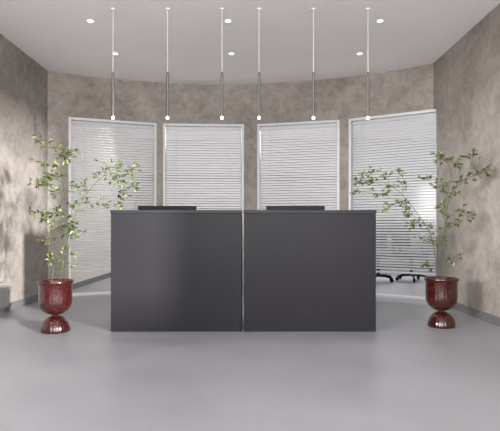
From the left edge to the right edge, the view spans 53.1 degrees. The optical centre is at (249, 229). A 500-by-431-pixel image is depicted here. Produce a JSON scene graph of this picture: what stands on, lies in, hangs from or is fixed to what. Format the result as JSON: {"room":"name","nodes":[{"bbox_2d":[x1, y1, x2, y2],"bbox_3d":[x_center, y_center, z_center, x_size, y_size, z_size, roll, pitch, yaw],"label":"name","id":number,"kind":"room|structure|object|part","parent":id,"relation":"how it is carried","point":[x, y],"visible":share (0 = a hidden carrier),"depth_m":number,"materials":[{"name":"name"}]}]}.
{"room":"lobby","nodes":[
{"label":"lobby","id":0,"kind":"room"},
{"bbox_2d":[0,34,133,302],"bbox_3d":[-2.860,-0.630,4.775,0.150,3.120,14.850,0,0,0],"label":"wall","id":1,"kind":"structure","parent":0,"point":[23,81],"depth_m":6.23,"materials":[{"name":"paint"}]},
{"bbox_2d":[5,272,110,311],"bbox_3d":[-2.777,0.887,4.750,0.015,0.085,14.500,0,0,0],"label":"baseboard","id":2,"kind":"structure","parent":1,"relation":"attached to","point":[16,304],"depth_m":6.49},
{"bbox_2d":[48,64,432,278],"bbox_3d":[-0.160,-0.630,7.199,5.381,3.120,0.945,0,0,3],"label":"wall","id":3,"kind":"structure","parent":0,"point":[343,99],"depth_m":7.23,"materials":[{"name":"paint"}]},
{"bbox_2d":[69,117,156,295],"bbox_3d":[-1.982,-0.329,7.262,1.228,2.518,0.100,0,0,-19],"label":"window","id":4,"kind":"structure","parent":3,"relation":"in","point":[154,125],"depth_m":7.21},
{"bbox_2d":[72,121,152,271],"bbox_3d":[-1.987,-0.476,7.279,1.146,2.143,0.061,0,0,-19],"label":"blind","id":5,"kind":"object","parent":4,"relation":"attached to","point":[139,128],"visible":0.58,"depth_m":7.24,"materials":[{"name":"white plastic"}]},
{"bbox_3d":[-1.990,0.584,7.286,1.146,0.022,0.044,0,0,-19],"label":"rail","id":6,"kind":"part","parent":5,"relation":"part of","materials":[{"name":"white"}]},
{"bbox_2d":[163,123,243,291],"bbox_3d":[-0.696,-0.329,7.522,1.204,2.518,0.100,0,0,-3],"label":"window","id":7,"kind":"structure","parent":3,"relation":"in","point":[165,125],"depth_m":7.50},
{"bbox_2d":[166,127,240,209],"bbox_3d":[-0.697,-0.476,7.539,1.123,2.143,0.060,0,0,-3],"label":"blind","id":8,"kind":"object","parent":7,"relation":"attached to","point":[218,132],"visible":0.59,"depth_m":7.55,"materials":[{"name":"white plastic"}]},
{"bbox_2d":[257,120,339,209],"bbox_3d":[0.709,-0.329,7.392,1.218,2.518,0.100,0,0,14],"label":"window","id":9,"kind":"structure","parent":3,"relation":"in","point":[259,126],"depth_m":7.38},
{"bbox_2d":[261,123,336,209],"bbox_3d":[0.713,-0.476,7.409,1.136,2.143,0.060,0,0,14],"label":"blind","id":10,"kind":"object","parent":9,"relation":"attached to","point":[280,129],"visible":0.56,"depth_m":7.41,"materials":[{"name":"white plastic"}]},
{"bbox_3d":[1.079,-0.455,7.327,0.002,2.070,0.041,0,0,14],"label":"ladder cord","id":11,"kind":"part","parent":10,"relation":"part of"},
{"bbox_2d":[349,109,435,299],"bbox_3d":[1.959,-0.329,6.885,1.219,2.518,0.100,0,0,30],"label":"window","id":12,"kind":"structure","parent":3,"relation":"in","point":[430,110],"depth_m":7.01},
{"bbox_2d":[352,113,435,274],"bbox_3d":[1.968,-0.476,6.900,1.138,2.143,0.060,0,0,30],"label":"blind","id":13,"kind":"object","parent":12,"relation":"attached to","point":[432,116],"visible":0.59,"depth_m":6.87,"materials":[{"name":"white plastic"}]},
{"bbox_3d":[1.972,0.584,6.906,1.138,0.022,0.044,0,0,30],"label":"rail","id":14,"kind":"part","parent":13,"relation":"part of","materials":[{"name":"white"}]},
{"bbox_2d":[0,269,499,430],"bbox_3d":[1.633,0.980,4.775,9.135,0.100,14.850,0,0,0],"label":"floor","id":15,"kind":"structure","parent":0,"point":[408,374],"depth_m":3.24,"materials":[{"name":"concrete"}]},
{"bbox_2d":[0,282,8,315],"bbox_3d":[-2.714,0.750,4.740,0.140,0.360,1.500,0,0,0],"label":"concrete bench","id":16,"kind":"object","parent":15,"relation":"on","point":[4,286],"visible":1,"depth_m":5.41,"materials":[{"name":"grey concrete"}]},
{"bbox_2d":[36,279,73,333],"bbox_3d":[-1.784,0.695,4.585,0.320,0.470,0.320,0,0,0],"label":"pot","id":17,"kind":"object","parent":15,"relation":"on","point":[54,295],"depth_m":4.48,"materials":[{"name":"ceramic"}]},
{"bbox_2d":[26,134,141,333],"bbox_3d":[-1.530,0.033,4.609,1.083,1.793,0.397,0,0,0],"label":"potted shrub","id":18,"kind":"object","parent":15,"relation":"on","point":[54,295],"visible":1,"depth_m":4.54,"materials":[{"name":"green plant"}]},
{"bbox_3d":[-1.868,-0.077,4.641,0.300,1.164,0.227,0,0,18],"label":"stem","id":19,"kind":"part","parent":18,"relation":"part of","materials":[{"name":"green plant"}]},
{"bbox_3d":[-1.772,-0.167,4.583,0.324,1.344,0.235,0,0,-21],"label":"stem","id":20,"kind":"part","parent":18,"relation":"part of","materials":[{"name":"green plant"}]},
{"bbox_3d":[-1.369,-0.068,4.596,0.662,1.145,0.324,0,0,0],"label":"stem","id":21,"kind":"part","parent":18,"relation":"part of","materials":[{"name":"green plant"}]},
{"bbox_2d":[110,210,241,331],"bbox_3d":[-0.674,0.374,4.855,1.198,1.112,0.620,0,0,0],"label":"reception desk","id":22,"kind":"object","parent":15,"relation":"on","point":[172,270],"visible":1,"depth_m":4.56,"materials":[{"name":"laminate"}]},
{"bbox_2d":[138,206,196,209],"bbox_3d":[-0.835,-0.026,5.030,0.590,0.432,0.170,0,0,0],"label":"monitor","id":23,"kind":"object","parent":22,"relation":"on","point":[139,207],"visible":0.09,"depth_m":5.03,"materials":[{"name":"black plastic"}]},
{"bbox_2d":[110,210,241,212],"bbox_3d":[-0.674,-0.168,4.695,1.198,0.028,0.300,0,0,0],"label":"countertop","id":24,"kind":"structure","parent":22,"relation":"on","point":[111,211],"depth_m":4.55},
{"bbox_3d":[-0.089,0.388,4.867,0.022,1.084,0.576,0,0,0],"label":"panel","id":25,"kind":"part","parent":22,"relation":"part of","materials":[{"name":"laminate"}]},
{"bbox_2d":[243,210,376,331],"bbox_3d":[0.546,0.374,4.855,1.212,1.112,0.620,0,0,0],"label":"reception desk","id":26,"kind":"object","parent":15,"relation":"on","point":[305,270],"visible":1,"depth_m":4.56,"materials":[{"name":"laminate"}]},
{"bbox_2d":[266,206,324,209],"bbox_3d":[0.458,-0.026,5.030,0.590,0.432,0.170,0,0,0],"label":"monitor","id":27,"kind":"object","parent":26,"relation":"on","point":[267,207],"visible":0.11,"depth_m":5.03,"materials":[{"name":"black plastic"}]},
{"bbox_2d":[243,210,376,212],"bbox_3d":[0.546,-0.168,4.695,1.212,0.028,0.300,0,0,0],"label":"countertop","id":28,"kind":"structure","parent":26,"relation":"on","point":[244,211],"depth_m":4.55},
{"bbox_2d":[376,220,394,281],"bbox_3d":[2.334,0.371,9.123,0.630,1.118,0.598,0,0,31],"label":"office chair","id":29,"kind":"object","parent":15,"relation":"on","point":[377,274],"visible":0.34,"depth_m":8.91,"materials":[{"name":"black plastic"}]},
{"bbox_3d":[2.211,0.070,8.919,0.460,0.515,0.121,0,0,31],"label":"backrest","id":30,"kind":"part","parent":29,"relation":"part of","materials":[{"name":"grey fabric"}]},
{"bbox_3d":[2.350,0.465,9.150,0.500,0.075,0.480,0,0,31],"label":"seat","id":31,"kind":"part","parent":29,"relation":"part of","materials":[{"name":"grey fabric"}]},
{"bbox_2d":[390,220,429,281],"bbox_3d":[2.985,0.371,9.328,0.630,1.118,0.598,0,0,-29],"label":"office chair","id":32,"kind":"object","parent":15,"relation":"on","point":[398,277],"visible":0.44,"depth_m":9.41,"materials":[{"name":"black plastic"}]},
{"bbox_3d":[2.871,0.070,9.537,0.460,0.515,0.121,0,0,-29],"label":"backrest","id":33,"kind":"part","parent":32,"relation":"part of","materials":[{"name":"grey fabric"}]},
{"bbox_3d":[3.000,0.465,9.300,0.500,0.075,0.480,0,0,-29],"label":"seat","id":34,"kind":"part","parent":32,"relation":"part of","materials":[{"name":"grey fabric"}]},
{"bbox_2d":[349,148,492,328],"bbox_3d":[1.655,0.066,4.813,1.369,1.728,0.386,0,0,0],"label":"potted shrub","id":35,"kind":"object","parent":15,"relation":"on","point":[441,292],"visible":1,"depth_m":4.76,"materials":[{"name":"green plant"}]},
{"bbox_3d":[1.413,-0.040,4.811,0.783,1.102,0.285,0,0,0],"label":"stem","id":36,"kind":"part","parent":35,"relation":"part of","materials":[{"name":"green plant"}]},
{"bbox_3d":[1.830,-0.108,4.807,0.305,1.239,0.299,0,0,0],"label":"stem","id":37,"kind":"part","parent":35,"relation":"part of","materials":[{"name":"green plant"}]},
{"bbox_3d":[2.095,-0.124,4.810,0.404,1.271,0.224,0,0,0],"label":"stem","id":38,"kind":"part","parent":35,"relation":"part of","materials":[{"name":"green plant"}]},
{"bbox_2d":[424,276,458,328],"bbox_3d":[1.845,0.695,4.820,0.320,0.470,0.320,0,0,0],"label":"pot","id":39,"kind":"object","parent":15,"relation":"on","point":[441,292],"depth_m":4.72,"materials":[{"name":"ceramic"}]},
{"bbox_3d":[3.100,0.560,10.400,2.000,0.740,0.700,0,0,0],"label":"office desk","id":40,"kind":"object","parent":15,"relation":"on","visible":0},
{"bbox_2d":[408,220,427,234],"bbox_3d":[3.450,-0.020,10.475,0.540,0.420,0.150,0,0,0],"label":"monitor","id":41,"kind":"object","parent":40,"relation":"on","point":[408,220],"visible":0.2,"depth_m":10.45,"materials":[{"name":"black plastic"}]},
{"bbox_2d":[0,0,499,138],"bbox_3d":[1.633,-2.240,4.775,9.135,0.100,14.850,0,0,0],"label":"ceiling","id":42,"kind":"structure","parent":0,"point":[275,41],"depth_m":5.66,"materials":[{"name":"white paint"}]},
{"bbox_2d":[111,8,114,118],"bbox_3d":[-1.356,-1.644,4.950,0.044,1.092,0.044,0,0,0],"label":"pendant lamp","id":43,"kind":"object","parent":42,"relation":"hanging from","point":[112,9],"visible":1,"depth_m":4.94,"materials":[{"name":"silver metal"}]},
{"bbox_2d":[165,8,169,118],"bbox_3d":[-0.817,-1.644,4.950,0.044,1.092,0.044,0,0,0],"label":"pendant lamp","id":44,"kind":"object","parent":42,"relation":"hanging from","point":[166,9],"visible":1,"depth_m":4.94,"materials":[{"name":"white metal"}]},
{"bbox_3d":[-0.817,-1.864,4.950,0.006,0.628,0.006,0,0,-22],"label":"cord","id":45,"kind":"part","parent":44,"relation":"part of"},
{"bbox_2d":[220,8,223,118],"bbox_3d":[-0.277,-1.644,4.950,0.044,1.092,0.044,0,0,0],"label":"pendant lamp","id":46,"kind":"object","parent":42,"relation":"hanging from","point":[221,9],"visible":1,"depth_m":4.94,"materials":[{"name":"white metal"}]},
{"bbox_2d":[257,8,260,118],"bbox_3d":[0.089,-1.644,4.950,0.044,1.092,0.044,0,0,0],"label":"pendant lamp","id":47,"kind":"object","parent":42,"relation":"hanging from","point":[258,9],"visible":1,"depth_m":4.94,"materials":[{"name":"white metal"}]},
{"bbox_2d":[311,8,315,118],"bbox_3d":[0.629,-1.644,4.950,0.044,1.092,0.044,0,0,0],"label":"pendant lamp","id":48,"kind":"object","parent":42,"relation":"hanging from","point":[312,9],"visible":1,"depth_m":4.94,"materials":[{"name":"white metal"}]},
{"bbox_3d":[0.629,-1.864,4.950,0.006,0.628,0.006,0,0,22],"label":"cord","id":49,"kind":"part","parent":48,"relation":"part of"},
{"bbox_2d":[366,8,369,118],"bbox_3d":[1.168,-1.644,4.950,0.044,1.092,0.044,0,0,0],"label":"pendant lamp","id":50,"kind":"object","parent":42,"relation":"hanging from","point":[367,9],"visible":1,"depth_m":4.94,"materials":[{"name":"white metal"}]},
{"bbox_2d":[134,139,435,264],"bbox_3d":[1.633,-0.630,12.075,8.835,3.120,0.150,0,0,0],"label":"wall","id":51,"kind":"structure","parent":0,"point":[145,139],"depth_m":12.00,"materials":[{"name":"paint"}]},
{"bbox_2d":[133,175,435,181],"bbox_3d":[1.633,-1.230,11.970,8.835,0.160,0.060,0,0,0],"label":"trim","id":52,"kind":"structure","parent":51,"relation":"attached to","point":[149,175],"depth_m":11.94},
{"bbox_2d":[376,265,435,268],"bbox_3d":[1.633,0.885,11.992,8.835,0.090,0.015,0,0,0],"label":"trim","id":53,"kind":"structure","parent":51,"relation":"attached to","point":[413,265],"depth_m":11.98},
{"bbox_2d":[433,3,499,316],"bbox_3d":[2.485,-0.630,1.985,0.150,3.120,9.270,0,0,0],"label":"wall","id":54,"kind":"structure","parent":0,"point":[466,78],"depth_m":5.42,"materials":[{"name":"paint"}]},
{"bbox_2d":[452,303,499,326],"bbox_3d":[2.402,0.887,1.980,0.015,0.085,8.960,0,0,0],"label":"baseboard","id":55,"kind":"structure","parent":54,"relation":"attached to","point":[489,318],"depth_m":5.24,"materials":[{"name":"grey"}]}
]}

